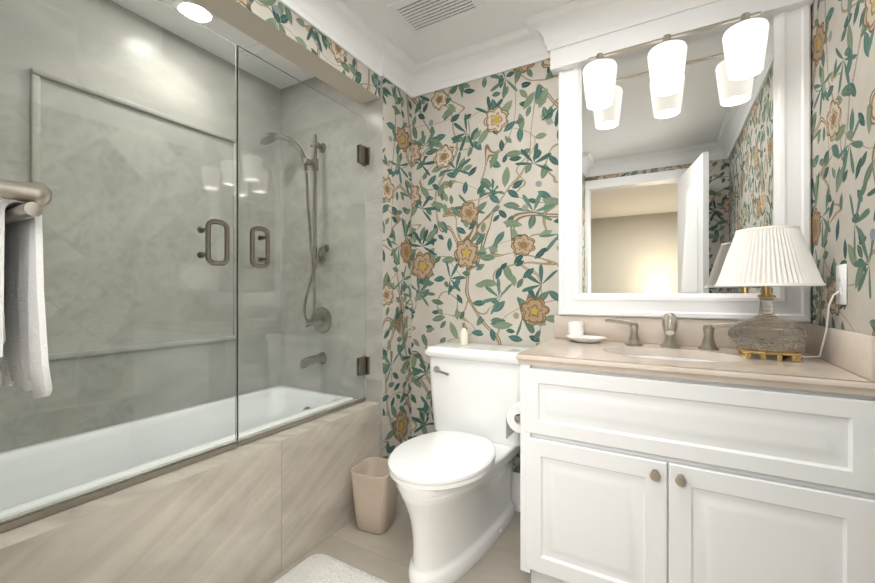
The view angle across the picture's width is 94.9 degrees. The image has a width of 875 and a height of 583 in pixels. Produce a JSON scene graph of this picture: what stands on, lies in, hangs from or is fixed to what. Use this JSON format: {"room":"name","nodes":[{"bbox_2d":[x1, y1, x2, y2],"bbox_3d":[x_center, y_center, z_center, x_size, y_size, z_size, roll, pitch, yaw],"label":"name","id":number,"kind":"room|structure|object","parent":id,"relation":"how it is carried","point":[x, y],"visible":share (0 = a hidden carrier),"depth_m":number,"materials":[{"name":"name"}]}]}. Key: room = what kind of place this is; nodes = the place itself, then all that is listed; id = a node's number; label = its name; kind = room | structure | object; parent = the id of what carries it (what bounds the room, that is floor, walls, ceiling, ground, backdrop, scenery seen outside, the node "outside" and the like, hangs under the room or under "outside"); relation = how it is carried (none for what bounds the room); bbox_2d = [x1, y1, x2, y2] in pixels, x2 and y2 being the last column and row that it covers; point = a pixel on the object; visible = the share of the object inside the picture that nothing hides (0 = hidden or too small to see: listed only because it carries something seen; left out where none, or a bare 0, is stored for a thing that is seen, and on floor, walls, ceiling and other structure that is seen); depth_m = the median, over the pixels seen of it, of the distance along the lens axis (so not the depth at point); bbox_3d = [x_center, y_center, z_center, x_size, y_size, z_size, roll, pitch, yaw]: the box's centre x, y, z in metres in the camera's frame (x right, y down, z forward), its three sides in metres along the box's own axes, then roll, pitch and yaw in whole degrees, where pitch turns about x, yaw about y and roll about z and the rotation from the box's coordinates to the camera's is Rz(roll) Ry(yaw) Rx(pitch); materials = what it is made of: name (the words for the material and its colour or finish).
{"room":"bathroom","nodes":[
{"label":"bathroom","id":0,"kind":"room"},
{"bbox_2d":[0,401,378,582],"bbox_3d":[-0.749,0.812,1.415,0.170,0.495,1.531,0,0,30],"label":"bathtub apron","id":1,"kind":"structure","parent":0,"point":[267,508],"depth_m":1.31,"materials":[{"name":"beige tile"}]},
{"bbox_2d":[0,0,369,532],"bbox_3d":[-0.745,-0.166,1.416,0.074,1.460,1.526,0,0,30],"label":"glass","id":2,"kind":"object","parent":1,"relation":"on","point":[118,128],"visible":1,"depth_m":1.25,"materials":[{"name":"clear glass"}]},
{"bbox_2d":[0,179,51,223],"bbox_3d":[-0.754,-0.124,0.605,0.555,0.063,0.115,0,0,30],"label":"towel bar","id":3,"kind":"object","parent":2,"relation":"attached to","point":[34,197],"visible":1,"depth_m":0.50,"materials":[{"name":"silver metal"}]},
{"bbox_2d":[0,199,52,398],"bbox_3d":[-0.653,0.012,0.590,0.265,0.269,0.065,0,0,30],"label":"hand towel","id":4,"kind":"object","parent":3,"relation":"hanging from","point":[24,364],"visible":0.79,"depth_m":0.55,"materials":[{"name":"white fabric"}]},
{"bbox_2d":[191,0,379,103],"bbox_3d":[-0.727,-1.096,1.404,0.130,0.232,1.531,0,0,30],"label":"soffit","id":5,"kind":"structure","parent":0,"point":[279,28],"depth_m":1.62,"materials":[{"name":"multicoloured paper"}]},
{"bbox_2d":[161,0,574,81],"bbox_3d":[-0.285,-1.262,1.088,2.656,0.100,2.370,0,0,30],"label":"ceiling","id":6,"kind":"structure","parent":0,"point":[493,19],"depth_m":1.84,"materials":[{"name":"white paint"}]},
{"bbox_2d":[173,0,215,24],"bbox_3d":[-1.049,-1.207,1.737,0.160,0.008,0.160,0,0,30],"label":"recessed light","id":7,"kind":"object","parent":6,"relation":"in","point":[195,12],"visible":0.71,"depth_m":1.73,"materials":[{"name":"white glass"}]},
{"bbox_2d":[387,0,483,34],"bbox_3d":[-0.007,-1.205,1.703,0.350,0.014,0.216,0,0,30],"label":"ceiling vent","id":8,"kind":"object","parent":6,"relation":"in","point":[415,17],"visible":1,"depth_m":1.72,"materials":[{"name":"white"}]},
{"bbox_2d":[266,492,530,582],"bbox_3d":[-0.285,1.110,1.086,2.656,0.100,2.370,0,0,30],"label":"floor","id":9,"kind":"structure","parent":0,"point":[386,555],"depth_m":1.62,"materials":[{"name":"beige tile"}]},
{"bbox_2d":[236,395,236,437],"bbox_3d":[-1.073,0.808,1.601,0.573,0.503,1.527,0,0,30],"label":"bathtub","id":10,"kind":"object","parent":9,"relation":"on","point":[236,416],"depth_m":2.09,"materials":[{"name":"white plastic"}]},
{"bbox_2d":[274,554,388,582],"bbox_3d":[-0.457,1.049,1.185,0.493,0.020,0.738,0,0,30],"label":"bath mat","id":11,"kind":"object","parent":9,"relation":"on","point":[319,568],"visible":0.98,"depth_m":1.48,"materials":[{"name":"white fabric"}]},
{"bbox_2d":[350,457,397,533],"bbox_3d":[-0.278,0.929,1.826,0.188,0.262,0.188,0,0,22],"label":"waste bin","id":12,"kind":"object","parent":9,"relation":"on","point":[375,491],"visible":0.9,"depth_m":1.76,"materials":[{"name":"plastic"}]},
{"bbox_2d":[388,342,530,582],"bbox_3d":[0.080,0.661,1.677,0.518,0.798,0.734,0,0,30],"label":"toilet","id":13,"kind":"object","parent":9,"relation":"on","point":[451,477],"visible":0.85,"depth_m":1.62,"materials":[{"name":"white ceramic"}]},
{"bbox_2d":[460,323,467,344],"bbox_3d":[0.130,0.207,1.976,0.038,0.109,0.043,0,0,30],"label":"lotion bottle","id":14,"kind":"object","parent":13,"relation":"on","point":[464,336],"visible":1,"depth_m":1.96,"materials":[{"name":"beige plastic"}]},
{"bbox_2d":[516,312,874,582],"bbox_3d":[0.787,0.570,1.391,0.893,0.979,0.576,0,0,30],"label":"bathroom vanity","id":15,"kind":"object","parent":9,"relation":"on","point":[669,447],"visible":1,"depth_m":1.16,"materials":[{"name":"white paint"}]},
{"bbox_2d":[506,401,519,438],"bbox_3d":[0.338,0.514,1.588,0.118,0.142,0.195,0,0,30],"label":"toilet paper roll","id":16,"kind":"object","parent":15,"relation":"attached to","point":[513,420],"visible":0.33,"depth_m":1.57,"materials":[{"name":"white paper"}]},
{"bbox_2d":[568,321,583,340],"bbox_3d":[0.609,0.173,1.766,0.065,0.082,0.066,0,0,30],"label":"tumbler","id":17,"kind":"object","parent":15,"relation":"on","point":[575,329],"visible":0.83,"depth_m":1.74,"materials":[{"name":"white ceramic"}]},
{"bbox_2d":[565,335,606,342],"bbox_3d":[0.626,0.203,1.696,0.170,0.023,0.122,0,0,30],"label":"soap dish","id":18,"kind":"object","parent":15,"relation":"on","point":[589,339],"visible":0.96,"depth_m":1.67,"materials":[{"name":"white ceramic"}]},
{"bbox_2d":[605,312,733,349],"bbox_3d":[0.875,0.148,1.512,0.465,0.133,0.168,0,0,30],"label":"faucet","id":19,"kind":"object","parent":15,"relation":"on","point":[669,320],"depth_m":1.54,"materials":[{"name":"silver metal"}]},
{"bbox_2d":[627,355,714,361],"bbox_3d":[0.803,0.308,1.387,0.439,0.120,0.296,0,0,30],"label":"sink","id":20,"kind":"object","parent":15,"relation":"in","point":[700,358],"depth_m":1.48,"materials":[{"name":"white ceramic"}]},
{"bbox_2d":[714,222,825,361],"bbox_3d":[1.075,-0.006,1.312,0.280,0.440,0.280,0,0,30],"label":"table lamp","id":21,"kind":"object","parent":15,"relation":"on","point":[766,257],"visible":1,"depth_m":1.24,"materials":[{"name":"white fabric"}]},
{"bbox_2d":[236,0,874,472],"bbox_3d":[-0.285,-0.076,1.087,2.656,2.272,2.370,0,0,30],"label":"wall","id":22,"kind":"structure","parent":0,"point":[460,204],"depth_m":2.02,"materials":[{"name":"multicoloured paper"}]},
{"bbox_2d":[236,139,236,339],"bbox_3d":[-1.277,-0.279,1.809,0.016,1.074,0.810,0,0,30],"label":"trim","id":23,"kind":"structure","parent":22,"relation":"attached to","point":[236,239],"depth_m":2.15,"materials":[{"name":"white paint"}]},
{"bbox_2d":[278,0,409,93],"bbox_3d":[-0.558,-1.149,1.460,0.108,0.125,1.795,0,0,30],"label":"crown molding","id":24,"kind":"structure","parent":22,"relation":"attached to","point":[336,20],"depth_m":1.81,"materials":[{"name":"white"}]},
{"bbox_2d":[398,471,519,511],"bbox_3d":[0.041,0.970,0.903,1.708,0.180,2.166,0,0,30],"label":"baseboard","id":25,"kind":"structure","parent":22,"relation":"attached to","point":[515,489],"depth_m":1.94,"materials":[{"name":"white"}]},
{"bbox_2d":[406,0,785,97],"bbox_3d":[0.540,-1.107,1.768,1.470,0.210,0.170,0,0,30],"label":"crown molding","id":26,"kind":"structure","parent":22,"relation":"attached to","point":[573,34],"depth_m":1.73,"materials":[{"name":"white"}]},
{"bbox_2d":[583,11,769,109],"bbox_3d":[0.887,-0.894,1.553,0.611,0.253,0.182,0,0,30],"label":"vanity light bar","id":27,"kind":"object","parent":22,"relation":"attached to","point":[744,39],"visible":1,"depth_m":1.48,"materials":[{"name":"white glass"}]},
{"bbox_2d":[558,4,810,321],"bbox_3d":[0.932,-0.522,1.624,0.867,1.259,0.028,0,0,30],"label":"framed mirror","id":28,"kind":"object","parent":22,"relation":"attached to","point":[662,200],"visible":0.73,"depth_m":1.60,"materials":[{"name":"white painted wood"},{"name":"mirror glass"}]},
{"bbox_2d":[778,0,813,13],"bbox_3d":[0.747,-1.108,0.510,0.092,0.210,2.149,0,0,30],"label":"crown molding","id":29,"kind":"structure","parent":22,"relation":"attached to","point":[790,4],"depth_m":1.40,"materials":[{"name":"white"}]},
{"bbox_2d":[801,264,846,357],"bbox_3d":[1.155,0.067,1.216,0.081,0.290,0.153,0,0,30],"label":"cord","id":30,"kind":"object","parent":22,"relation":"attached to","point":[841,285],"visible":0.94,"depth_m":1.16,"materials":[{"name":"white plastic"}]}
]}

